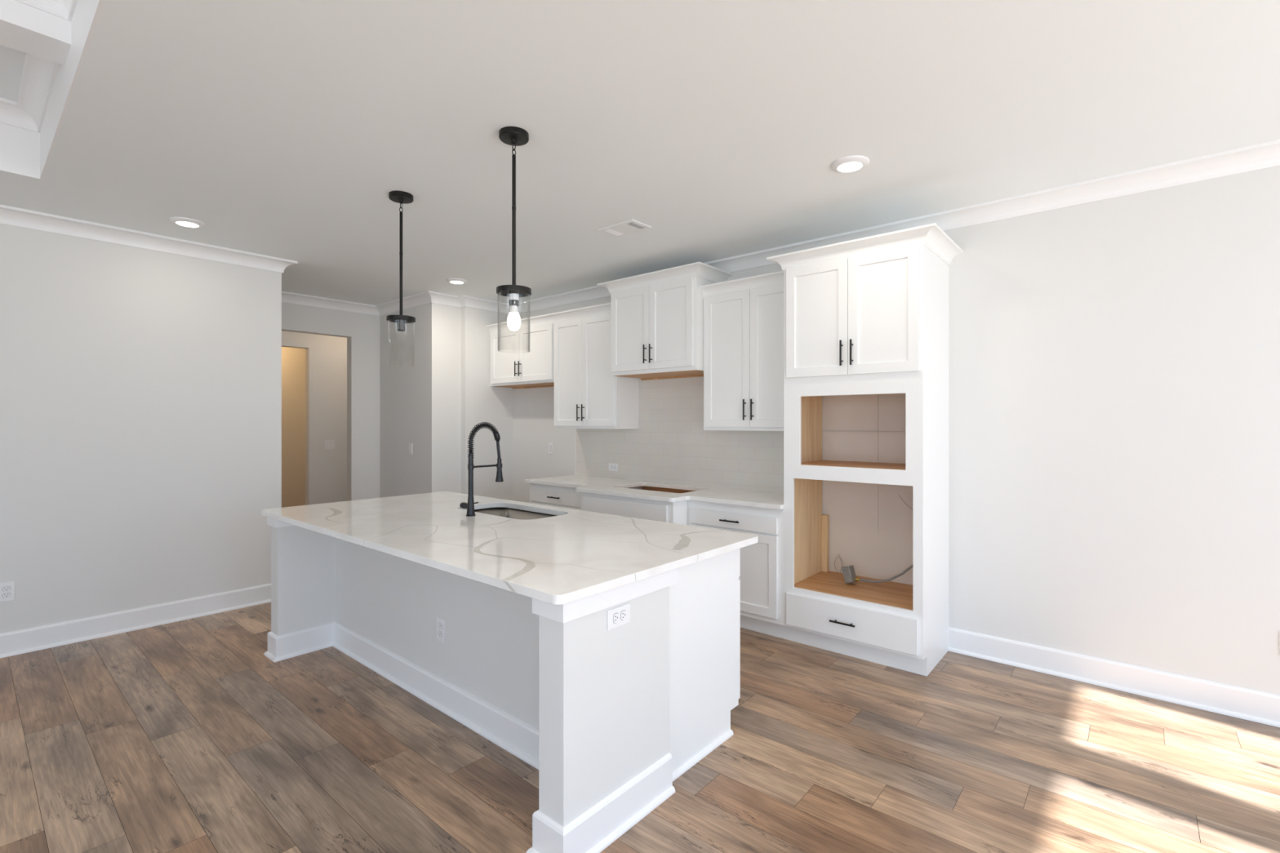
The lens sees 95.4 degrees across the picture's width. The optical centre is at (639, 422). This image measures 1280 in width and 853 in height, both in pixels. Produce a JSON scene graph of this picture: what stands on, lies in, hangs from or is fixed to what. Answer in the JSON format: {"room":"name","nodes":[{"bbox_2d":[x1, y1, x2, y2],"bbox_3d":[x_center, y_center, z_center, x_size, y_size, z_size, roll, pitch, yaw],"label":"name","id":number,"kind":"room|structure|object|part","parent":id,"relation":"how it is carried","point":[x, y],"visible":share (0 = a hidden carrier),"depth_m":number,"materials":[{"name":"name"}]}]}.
{"room":"kitchen","nodes":[
{"label":"kitchen","id":0,"kind":"room"},
{"bbox_2d":[0,44,26,102],"bbox_3d":[-1.920,-1.680,-0.796,7.085,0.060,4.295,0,0,41],"label":"ceiling","id":1,"kind":"structure","parent":0,"point":[11,60],"depth_m":2.73,"materials":[{"name":"white paint"}]},
{"bbox_2d":[0,53,59,133],"bbox_3d":[-3.340,-1.601,2.112,1.123,0.098,1.693,0,0,41],"label":"trim","id":2,"kind":"structure","parent":1,"relation":"attached to","point":[38,74],"depth_m":2.88,"materials":[{"name":"white paint"}]},
{"bbox_2d":[0,0,71,65],"bbox_3d":[-3.671,-1.558,0.699,0.210,0.185,4.295,0,0,41],"label":"ceiling beam","id":3,"kind":"structure","parent":1,"relation":"attached to","point":[25,28],"depth_m":2.21,"materials":[{"name":"white paint"}]},
{"bbox_2d":[13,0,77,22],"bbox_3d":[-2.313,-1.601,1.234,1.160,0.098,1.693,0,0,41],"label":"trim","id":4,"kind":"structure","parent":1,"relation":"attached to","point":[64,9],"depth_m":2.20,"materials":[{"name":"white paint"}]},
{"bbox_2d":[0,223,281,633],"bbox_3d":[-4.848,-0.170,2.530,0.120,3.200,5.850,0,0,41],"label":"wall","id":5,"kind":"structure","parent":0,"point":[140,388],"depth_m":4.01,"materials":[{"name":"white paint"}]},
{"bbox_2d":[0,581,14,602],"bbox_3d":[-3.881,1.038,3.565,0.007,0.116,0.070,0,0,41],"label":"wall outlet","id":6,"kind":"object","parent":5,"relation":"attached to","point":[7,588],"visible":1,"depth_m":3.56,"materials":[{"name":"white plastic"}]},
{"bbox_2d":[2,586,10,591],"bbox_3d":[-3.879,1.018,3.563,0.002,0.027,0.035,0,0,40],"label":"receptacle","id":7,"kind":"object","parent":6,"relation":"attached to","point":[4,588],"depth_m":3.56,"materials":[{"name":"white plastic"}]},
{"bbox_2d":[2,592,10,597],"bbox_3d":[-3.879,1.058,3.563,0.002,0.027,0.035,0,0,40],"label":"receptacle","id":8,"kind":"object","parent":6,"relation":"attached to","point":[4,594],"depth_m":3.56,"materials":[{"name":"white plastic"}]},
{"bbox_2d":[0,583,271,657],"bbox_3d":[-4.790,1.359,2.599,0.180,0.142,5.730,0,0,41],"label":"baseboard","id":9,"kind":"structure","parent":5,"relation":"attached to","point":[49,636],"depth_m":3.98,"materials":[{"name":"white wood"}]},
{"bbox_2d":[0,139,1279,315],"bbox_3d":[-1.488,-1.260,1.303,9.155,0.095,8.050,0,0,41],"label":"trim","id":10,"kind":"structure","parent":5,"relation":"attached to","point":[1264,155],"depth_m":3.74,"materials":[{"name":"white paint"}]},
{"bbox_2d":[281,346,305,507],"bbox_3d":[-5.790,0.036,7.772,0.100,2.787,3.900,0,0,41],"label":"wall","id":11,"kind":"structure","parent":0,"point":[293,359],"depth_m":8.53,"materials":[{"name":"white paint"}]},
{"bbox_2d":[281,330,346,505],"bbox_3d":[-4.731,0.036,6.868,0.115,2.787,3.900,0,0,41],"label":"wall","id":12,"kind":"structure","parent":0,"point":[326,356],"depth_m":7.53,"materials":[{"name":"white paint"}]},
{"bbox_2d":[324,440,334,448],"bbox_3d":[-4.041,0.289,7.580,0.008,0.116,0.116,0,0,41],"label":"light switch","id":13,"kind":"object","parent":12,"relation":"attached to","point":[329,444],"visible":1,"depth_m":7.58,"materials":[{"name":"white plastic"}]},
{"bbox_2d":[281,302,379,501],"bbox_3d":[-3.648,0.036,5.910,0.115,2.787,2.350,0,0,41],"label":"wall","id":14,"kind":"structure","parent":0,"point":[362,331],"depth_m":6.45,"materials":[{"name":"white paint"}]},
{"bbox_2d":[379,302,512,500],"bbox_3d":[-2.164,0.036,6.624,1.215,2.787,1.036,0,0,41],"label":"wall","id":15,"kind":"structure","parent":0,"point":[434,405],"depth_m":6.16,"materials":[{"name":"white paint"}]},
{"bbox_2d":[408,443,412,454],"bbox_3d":[-2.432,0.281,6.166,0.070,0.116,0.008,0,0,41],"label":"light switch","id":16,"kind":"object","parent":15,"relation":"attached to","point":[410,444],"visible":1,"depth_m":6.16,"materials":[{"name":"white plastic"}]},
{"bbox_2d":[0,0,1279,305],"bbox_3d":[-2.645,-1.337,2.292,12.200,0.060,8.050,0,0,41],"label":"ceiling","id":17,"kind":"structure","parent":0,"point":[286,129],"depth_m":2.49,"materials":[{"name":"white paint"}]},
{"bbox_2d":[0,0,105,180],"bbox_3d":[-1.920,-1.478,-0.796,7.085,0.344,4.295,0,0,41],"label":"trim","id":18,"kind":"structure","parent":17,"relation":"attached to","point":[23,152],"depth_m":2.70,"materials":[{"name":"white paint"}]},
{"bbox_2d":[168,217,204,227],"bbox_3d":[-2.947,-1.296,3.790,0.184,0.022,0.184,0,0,41],"label":"recessed light","id":19,"kind":"object","parent":17,"relation":"in","point":[182,221],"visible":1,"depth_m":3.76,"materials":[{"name":"white plastic"}]},
{"bbox_2d":[175,221,199,227],"bbox_3d":[-2.947,-1.288,3.790,0.120,0.006,0.120,0,0,40],"label":"diffuser","id":20,"kind":"object","parent":19,"relation":"attached to","point":[185,224],"depth_m":3.77,"materials":[{"name":"white plastic"}]},
{"bbox_2d":[386,190,415,367],"bbox_3d":[-1.373,-0.815,3.345,0.156,0.985,0.156,0,0,-26],"label":"pendant light","id":21,"kind":"object","parent":17,"relation":"hanging from","point":[399,197],"visible":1,"depth_m":3.34,"materials":[{"name":"black metal"}]},
{"bbox_2d":[396,319,404,331],"bbox_3d":[-1.373,-0.563,3.345,0.044,0.072,0.044,0,0,40],"label":"socket","id":22,"kind":"object","parent":21,"relation":"attached to","point":[400,322],"depth_m":3.33,"materials":[{"name":"grey metal"}]},
{"bbox_3d":[-1.373,-0.910,3.345,0.019,0.606,0.019,0,0,40],"label":"rod","id":23,"kind":"part","parent":21,"relation":"part of","materials":[{"name":"black metal"}]},
{"bbox_3d":[-1.373,-0.460,3.345,0.143,0.276,0.143,0,0,40],"label":"lamp shade","id":24,"kind":"part","parent":21,"relation":"part of","materials":[{"name":"clear glass"}]},
{"bbox_2d":[446,278,466,284],"bbox_3d":[-1.687,-1.296,5.360,0.184,0.022,0.184,0,0,41],"label":"recessed light","id":25,"kind":"object","parent":17,"relation":"in","point":[455,281],"visible":1,"depth_m":5.32,"materials":[{"name":"white plastic"}]},
{"bbox_2d":[449,280,463,284],"bbox_3d":[-1.687,-1.288,5.360,0.120,0.006,0.120,0,0,40],"label":"diffuser","id":26,"kind":"object","parent":25,"relation":"attached to","point":[451,282],"depth_m":5.34,"materials":[{"name":"white plastic"}]},
{"bbox_2d":[496,126,531,353],"bbox_3d":[-0.570,-0.815,2.633,0.156,0.985,0.156,0,0,-26],"label":"pendant light","id":27,"kind":"object","parent":17,"relation":"hanging from","point":[515,136],"visible":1,"depth_m":2.62,"materials":[{"name":"black metal"}]},
{"bbox_3d":[-0.570,-0.910,2.633,0.019,0.606,0.019,0,0,40],"label":"rod","id":28,"kind":"part","parent":27,"relation":"part of","materials":[{"name":"black metal"}]},
{"bbox_3d":[-0.570,-0.455,2.633,0.060,0.081,0.060,0,0,40],"label":"light bulb","id":29,"kind":"part","parent":27,"relation":"part of","materials":[{"name":"white glass"}]},
{"bbox_3d":[-0.570,-0.460,2.633,0.143,0.276,0.143,0,0,40],"label":"lamp shade","id":30,"kind":"part","parent":27,"relation":"part of","materials":[{"name":"clear glass"}]},
{"bbox_2d":[509,289,519,306],"bbox_3d":[-0.570,-0.563,2.633,0.044,0.072,0.044,0,0,40],"label":"socket","id":31,"kind":"object","parent":27,"relation":"attached to","point":[513,294],"depth_m":2.61,"materials":[{"name":"grey"}]},
{"bbox_2d":[598,219,651,237],"bbox_3d":[-0.103,-1.301,3.911,0.308,0.011,0.194,0,0,41],"label":"ceiling vent","id":32,"kind":"object","parent":17,"relation":"in","point":[630,226],"visible":1,"depth_m":3.89,"materials":[{"name":"white plastic"}]},
{"bbox_2d":[831,155,869,173],"bbox_3d":[1.061,-1.296,2.939,0.184,0.022,0.184,0,0,41],"label":"recessed light","id":33,"kind":"object","parent":17,"relation":"in","point":[853,163],"visible":1,"depth_m":2.91,"materials":[{"name":"white plastic"}]},
{"bbox_2d":[837,161,862,172],"bbox_3d":[1.061,-1.288,2.939,0.120,0.006,0.120,0,0,40],"label":"diffuser","id":34,"kind":"object","parent":33,"relation":"attached to","point":[842,166],"depth_m":2.93,"materials":[{"name":"white plastic"}]},
{"bbox_2d":[0,602,1279,852],"bbox_3d":[-2.588,1.460,2.243,12.350,0.060,8.350,0,0,41],"label":"floor","id":35,"kind":"structure","parent":0,"point":[183,736],"depth_m":2.43,"materials":[{"name":"wood"}]},
{"bbox_2d":[263,506,740,852],"bbox_3d":[-0.884,0.996,3.156,2.731,0.869,1.212,0,0,41],"label":"kitchen island","id":36,"kind":"object","parent":35,"relation":"on","point":[607,721],"visible":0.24,"depth_m":2.50,"materials":[{"name":"white paint"}]},
{"bbox_3d":[-2.041,0.597,3.768,0.151,0.070,0.611,0,0,40],"label":"apron trim","id":37,"kind":"part","parent":36,"relation":"part of","materials":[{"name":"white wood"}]},
{"bbox_3d":[-2.050,0.996,3.756,0.119,0.869,0.550,0,0,40],"label":"post","id":38,"kind":"part","parent":36,"relation":"part of","materials":[{"name":"white paint"}]},
{"bbox_2d":[436,617,444,643],"bbox_3d":[-1.006,1.045,2.932,0.070,0.116,0.007,0,0,41],"label":"wall outlet","id":39,"kind":"object","parent":36,"relation":"attached to","point":[440,622],"visible":1,"depth_m":2.92,"materials":[{"name":"white plastic"}]},
{"bbox_3d":[-1.089,1.359,2.916,2.731,0.142,0.580,0,0,40],"label":"baseboard","id":40,"kind":"part","parent":36,"relation":"part of","materials":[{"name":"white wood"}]},
{"bbox_2d":[261,491,758,604],"bbox_3d":[-0.875,0.546,3.136,2.715,0.030,1.257,0,0,41],"label":"island countertop","id":41,"kind":"structure","parent":36,"relation":"on","point":[571,555],"depth_m":2.61,"materials":[{"name":"white stone"}]},
{"bbox_2d":[459,422,503,516],"bbox_3d":[-0.923,0.264,3.403,0.114,0.533,0.246,0,0,41],"label":"kitchen faucet","id":42,"kind":"object","parent":41,"relation":"on","point":[469,506],"visible":1,"depth_m":3.32,"materials":[{"name":"black metal"}]},
{"bbox_3d":[-0.999,0.479,3.341,0.079,0.037,0.037,0,0,40],"label":"valve handle","id":43,"kind":"part","parent":42,"relation":"part of","materials":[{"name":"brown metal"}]},
{"bbox_3d":[-0.890,0.254,3.396,0.034,0.020,0.200,0,0,40],"label":"support arm","id":44,"kind":"part","parent":42,"relation":"part of","materials":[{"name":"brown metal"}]},
{"bbox_2d":[474,506,557,519],"bbox_3d":[-0.777,0.656,3.513,0.753,0.184,0.381,0,0,41],"label":"sink","id":45,"kind":"object","parent":41,"relation":"in","point":[509,513],"visible":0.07,"depth_m":3.78,"materials":[{"name":"silver metal"}]},
{"bbox_3d":[-0.111,0.996,2.100,0.122,0.869,0.550,0,0,40],"label":"post","id":46,"kind":"part","parent":36,"relation":"part of","materials":[{"name":"white paint"}]},
{"bbox_3d":[-0.101,0.597,2.111,0.154,0.070,0.611,0,0,40],"label":"apron trim","id":47,"kind":"part","parent":36,"relation":"part of","materials":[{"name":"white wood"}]},
{"bbox_2d":[607,603,630,631],"bbox_3d":[-0.073,0.682,2.044,0.007,0.070,0.116,0,0,41],"label":"wall outlet","id":48,"kind":"object","parent":36,"relation":"attached to","point":[618,616],"visible":1,"depth_m":2.04,"materials":[{"name":"white plastic"}]},
{"bbox_2d":[613,613,618,623],"bbox_3d":[-0.084,0.682,2.028,0.002,0.035,0.027,0,0,40],"label":"receptacle","id":49,"kind":"object","parent":48,"relation":"attached to","point":[615,615],"depth_m":2.03,"materials":[{"name":"white plastic"}]},
{"bbox_2d":[620,609,626,620],"bbox_3d":[-0.059,0.682,2.058,0.002,0.035,0.027,0,0,40],"label":"receptacle","id":50,"kind":"object","parent":48,"relation":"attached to","point":[623,612],"depth_m":2.06,"materials":[{"name":"white plastic"}]},
{"bbox_3d":[0.269,1.420,2.490,0.016,0.020,0.474,0,0,40],"label":"shoe molding","id":51,"kind":"part","parent":36,"relation":"part of","materials":[{"name":"white wood"}]},
{"bbox_3d":[0.268,0.996,2.517,0.020,0.869,0.575,0,0,40],"label":"panel","id":52,"kind":"part","parent":36,"relation":"part of","materials":[{"name":"white wood"}]},
{"bbox_3d":[0.303,0.655,2.877,0.430,0.140,0.019,0,0,40],"label":"drawer","id":53,"kind":"part","parent":36,"relation":"part of","materials":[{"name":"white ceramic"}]},
{"bbox_3d":[0.303,1.020,2.877,0.430,0.560,0.019,0,0,40],"label":"door","id":54,"kind":"part","parent":36,"relation":"part of","materials":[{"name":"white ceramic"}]},
{"bbox_2d":[529,483,580,510],"bbox_3d":[-0.532,0.996,5.358,0.867,0.868,0.640,0,0,41],"label":"base cabinet","id":55,"kind":"object","parent":35,"relation":"on","point":[540,494],"visible":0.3,"depth_m":5.18,"materials":[{"name":"white wood"}]},
{"bbox_3d":[-0.869,1.010,5.288,0.401,0.540,0.019,0,0,40],"label":"door","id":56,"kind":"part","parent":55,"relation":"part of","materials":[{"name":"white wood"}]},
{"bbox_3d":[-0.561,1.010,5.025,0.401,0.540,0.019,0,0,40],"label":"door","id":57,"kind":"part","parent":55,"relation":"part of","materials":[{"name":"white wood"}]},
{"bbox_2d":[580,485,695,524],"bbox_3d":[0.102,0.996,4.703,0.947,0.868,0.814,0,0,41],"label":"base cabinet","id":58,"kind":"object","parent":35,"relation":"on","point":[676,513],"visible":0.04,"depth_m":4.37,"materials":[{"name":"white wood"}]},
{"bbox_3d":[0.363,0.931,5.008,0.907,0.738,0.009,0,0,40],"label":"panel","id":59,"kind":"part","parent":58,"relation":"part of","materials":[{"name":"brown wood"}]},
{"bbox_2d":[687,500,788,639],"bbox_3d":[0.810,0.996,4.213,0.764,0.868,0.640,0,0,41],"label":"base cabinet","id":60,"kind":"object","parent":35,"relation":"on","point":[761,577],"visible":0.39,"depth_m":3.89,"materials":[{"name":"white wood"}]},
{"bbox_2d":[524,475,783,509],"bbox_3d":[0.060,0.546,4.747,2.596,0.030,0.801,0,0,41],"label":"countertop","id":61,"kind":"structure","parent":60,"relation":"on","point":[586,484],"depth_m":4.45,"materials":[{"name":"white stone"}]},
{"bbox_3d":[0.497,1.009,4.121,0.344,0.538,0.019,0,0,40],"label":"door","id":62,"kind":"part","parent":60,"relation":"part of","materials":[{"name":"white wood"}]},
{"bbox_3d":[0.616,0.675,3.982,0.152,0.012,0.038,0,0,40],"label":"handle","id":63,"kind":"part","parent":60,"relation":"part of","materials":[{"name":"black metal"}]},
{"bbox_3d":[0.630,0.675,4.008,0.692,0.106,0.019,0,0,40],"label":"drawer","id":64,"kind":"part","parent":60,"relation":"part of","materials":[{"name":"white wood"}]},
{"bbox_3d":[0.762,1.009,3.895,0.344,0.538,0.019,0,0,40],"label":"door","id":65,"kind":"part","parent":60,"relation":"part of","materials":[{"name":"white wood"}]},
{"bbox_2d":[766,222,963,676],"bbox_3d":[1.412,0.182,3.683,0.999,2.495,0.662,0,0,41],"label":"tall cabinet","id":66,"kind":"object","parent":35,"relation":"on","point":[866,320],"visible":1,"depth_m":3.55,"materials":[{"name":"white wood"}]},
{"bbox_3d":[1.094,-0.635,3.611,0.396,0.698,0.019,0,0,40],"label":"door","id":67,"kind":"part","parent":66,"relation":"part of","materials":[{"name":"white wood"}]},
{"bbox_2d":[834,554,843,573],"bbox_3d":[1.383,0.982,4.049,0.026,0.126,0.059,0,0,-35],"label":"wire","id":68,"kind":"object","parent":66,"relation":"on","point":[838,554],"visible":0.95,"depth_m":4.04,"materials":[{"name":"grey"}]},
{"bbox_3d":[1.204,-0.415,3.480,0.012,0.152,0.038,0,0,40],"label":"handle","id":69,"kind":"part","parent":66,"relation":"part of","materials":[{"name":"black metal"}]},
{"bbox_3d":[1.210,1.198,3.474,0.152,0.012,0.038,0,0,40],"label":"handle","id":70,"kind":"part","parent":66,"relation":"part of","materials":[{"name":"black metal"}]},
{"bbox_2d":[841,565,859,583],"bbox_3d":[1.381,0.996,3.813,0.104,0.120,0.084,0,0,41],"label":"junction box","id":71,"kind":"object","parent":66,"relation":"on","point":[849,574],"visible":1,"depth_m":3.79,"materials":[{"name":"metal"}]},
{"bbox_3d":[1.250,-0.415,3.440,0.012,0.152,0.038,0,0,40],"label":"handle","id":72,"kind":"part","parent":66,"relation":"part of","materials":[{"name":"black metal"}]},
{"bbox_3d":[1.243,1.194,3.484,0.788,0.200,0.019,0,0,40],"label":"drawer","id":73,"kind":"part","parent":66,"relation":"part of","materials":[{"name":"white wood"}]},
{"bbox_2d":[800,460,905,470],"bbox_3d":[1.438,0.280,3.714,0.775,0.020,0.543,0,0,40],"label":"shelf","id":74,"kind":"object","parent":66,"relation":"attached to","point":[805,464],"depth_m":3.69,"materials":[{"name":"brown wood"}]},
{"bbox_2d":[794,570,912,609],"bbox_3d":[1.438,1.068,3.714,0.775,0.020,0.543,0,0,40],"label":"shelf","id":75,"kind":"object","parent":66,"relation":"attached to","point":[828,585],"depth_m":3.68,"materials":[{"name":"brown wood"}]},
{"bbox_3d":[1.255,0.160,3.500,0.839,2.310,0.019,0,0,40],"label":"frame","id":76,"kind":"part","parent":66,"relation":"part of","materials":[{"name":"white wood"}]},
{"bbox_3d":[1.412,-1.024,3.683,0.999,0.082,0.662,0,0,40],"label":"crown molding","id":77,"kind":"part","parent":66,"relation":"part of","materials":[{"name":"white wood"}]},
{"bbox_3d":[1.615,0.424,3.931,0.788,1.268,0.016,0,0,40],"label":"panel","id":78,"kind":"part","parent":66,"relation":"part of","materials":[{"name":"beige wood"}]},
{"bbox_3d":[1.397,-0.635,3.352,0.396,0.698,0.019,0,0,40],"label":"door","id":79,"kind":"part","parent":66,"relation":"part of","materials":[{"name":"white wood"}]},
{"bbox_2d":[859,564,912,582],"bbox_3d":[1.647,0.894,3.743,0.465,0.297,0.056,0,0,19],"label":"power cable","id":80,"kind":"object","parent":66,"relation":"on","point":[911,566],"visible":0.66,"depth_m":3.77,"materials":[{"name":"grey plastic"}]},
{"bbox_2d":[512,165,1279,695],"bbox_3d":[1.595,-0.170,4.062,8.350,3.200,0.150,0,0,41],"label":"wall","id":81,"kind":"structure","parent":0,"point":[1114,363],"depth_m":3.12,"materials":[{"name":"white paint"}]},
{"bbox_2d":[485,313,554,389],"bbox_3d":[-1.149,-0.710,6.069,1.045,0.672,0.362,0,0,41],"label":"upper cabinet","id":82,"kind":"object","parent":81,"relation":"attached to","point":[509,367],"visible":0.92,"depth_m":5.92,"materials":[{"name":"white wood"}]},
{"bbox_3d":[-1.418,-0.689,6.122,0.492,0.546,0.019,0,0,40],"label":"door","id":83,"kind":"part","parent":82,"relation":"part of","materials":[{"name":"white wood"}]},
{"bbox_3d":[-1.244,-1.002,5.959,1.045,0.088,0.067,0,0,40],"label":"crown molding","id":84,"kind":"part","parent":82,"relation":"part of","materials":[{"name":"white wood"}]},
{"bbox_3d":[-1.125,-0.384,6.098,1.009,0.020,0.283,0,0,40],"label":"underside panel","id":85,"kind":"part","parent":82,"relation":"part of","materials":[{"name":"brown wood"}]},
{"bbox_3d":[-1.041,-0.689,5.800,0.492,0.546,0.019,0,0,40],"label":"door","id":86,"kind":"part","parent":82,"relation":"part of","materials":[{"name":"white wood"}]},
{"bbox_2d":[548,442,553,453],"bbox_3d":[-0.940,0.273,6.124,0.070,0.116,0.007,0,0,41],"label":"wall outlet","id":87,"kind":"object","parent":81,"relation":"attached to","point":[550,445],"visible":1,"depth_m":6.12,"materials":[{"name":"white plastic"}]},
{"bbox_2d":[549,302,639,429],"bbox_3d":[-0.431,-0.494,5.456,0.842,1.104,0.362,0,0,41],"label":"upper cabinet","id":88,"kind":"object","parent":81,"relation":"attached to","point":[587,395],"visible":0.96,"depth_m":5.31,"materials":[{"name":"white wood"}]},
{"bbox_3d":[-0.677,-0.464,5.489,0.385,0.996,0.019,0,0,40],"label":"door","id":89,"kind":"part","parent":88,"relation":"part of","materials":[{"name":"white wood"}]},
{"bbox_3d":[-0.571,-0.090,5.361,0.012,0.152,0.038,0,0,40],"label":"handle","id":90,"kind":"part","parent":88,"relation":"part of","materials":[{"name":"black metal"}]},
{"bbox_3d":[-0.525,-1.002,5.346,0.842,0.088,0.067,0,0,40],"label":"crown molding","id":91,"kind":"part","parent":88,"relation":"part of","materials":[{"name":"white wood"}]},
{"bbox_3d":[-0.377,-0.464,5.233,0.395,0.996,0.019,0,0,40],"label":"door","id":92,"kind":"part","parent":88,"relation":"part of","materials":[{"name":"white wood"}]},
{"bbox_2d":[596,262,733,380],"bbox_3d":[0.192,-0.788,4.846,1.067,0.809,0.480,0,0,41],"label":"upper cabinet","id":93,"kind":"object","parent":81,"relation":"attached to","point":[657,317],"visible":0.94,"depth_m":4.66,"materials":[{"name":"white wood"}]},
{"bbox_3d":[-0.083,-0.771,4.864,0.424,0.678,0.019,0,0,40],"label":"door","id":94,"kind":"part","parent":93,"relation":"part of","materials":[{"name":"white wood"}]},
{"bbox_3d":[0.038,-0.555,4.723,0.012,0.152,0.038,0,0,40],"label":"handle","id":95,"kind":"part","parent":93,"relation":"part of","materials":[{"name":"black metal"}]},
{"bbox_3d":[0.085,-0.555,4.683,0.012,0.152,0.038,0,0,40],"label":"handle","id":96,"kind":"part","parent":93,"relation":"part of","materials":[{"name":"black metal"}]},
{"bbox_3d":[0.226,-0.394,4.886,0.861,0.020,0.373,0,0,40],"label":"underside panel","id":97,"kind":"part","parent":93,"relation":"part of","materials":[{"name":"brown wood"}]},
{"bbox_3d":[0.192,-1.153,4.846,1.067,0.080,0.479,0,0,40],"label":"crown molding","id":98,"kind":"part","parent":93,"relation":"part of","materials":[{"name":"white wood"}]},
{"bbox_3d":[0.242,-0.771,4.586,0.424,0.678,0.019,0,0,40],"label":"door","id":99,"kind":"part","parent":93,"relation":"part of","materials":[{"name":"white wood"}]},
{"bbox_2d":[574,376,783,493],"bbox_3d":[0.326,0.074,5.040,2.574,0.914,0.010,0,0,41],"label":"tile backsplash","id":100,"kind":"structure","parent":81,"relation":"attached to","point":[670,443],"depth_m":5.02,"materials":[{"name":"white tile"}]},
{"bbox_2d":[608,463,617,471],"bbox_3d":[-0.255,0.425,5.527,0.116,0.070,0.007,0,0,41],"label":"wall outlet","id":101,"kind":"object","parent":100,"relation":"attached to","point":[612,467],"visible":1,"depth_m":5.52,"materials":[{"name":"white plastic"}]},
{"bbox_2d":[699,271,783,431],"bbox_3d":[0.881,-0.493,4.335,0.813,1.106,0.362,0,0,41],"label":"upper cabinet","id":102,"kind":"object","parent":81,"relation":"attached to","point":[744,317],"visible":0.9,"depth_m":4.24,"materials":[{"name":"white wood"}]},
{"bbox_3d":[0.650,-0.466,4.356,0.391,1.000,0.019,0,0,40],"label":"door","id":103,"kind":"part","parent":102,"relation":"part of","materials":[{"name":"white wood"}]},
{"bbox_3d":[0.787,-1.002,4.225,0.813,0.088,0.067,0,0,40],"label":"crown molding","id":104,"kind":"part","parent":102,"relation":"part of","materials":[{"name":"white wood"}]},
{"bbox_3d":[0.758,-0.093,4.226,0.012,0.152,0.038,0,0,40],"label":"handle","id":105,"kind":"part","parent":102,"relation":"part of","materials":[{"name":"black metal"}]},
{"bbox_3d":[0.805,-0.093,4.186,0.012,0.152,0.038,0,0,40],"label":"handle","id":106,"kind":"part","parent":102,"relation":"part of","materials":[{"name":"black metal"}]},
{"bbox_3d":[0.948,-0.466,4.101,0.385,1.000,0.019,0,0,40],"label":"door","id":107,"kind":"part","parent":102,"relation":"part of","materials":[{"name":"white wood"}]},
{"bbox_2d":[947,626,1279,727],"bbox_3d":[3.267,1.359,2.516,3.499,0.142,0.030,0,0,41],"label":"baseboard","id":108,"kind":"structure","parent":81,"relation":"attached to","point":[1260,707],"depth_m":3.10,"materials":[{"name":"white wood"}]},
{"bbox_2d":[1279,631,1279,655],"bbox_3d":[3.043,1.042,2.722,0.070,0.116,0.007,0,0,41],"label":"wall outlet","id":109,"kind":"object","parent":81,"relation":"attached to","point":[1279,631],"visible":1,"depth_m":2.74,"materials":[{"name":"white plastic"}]}
]}

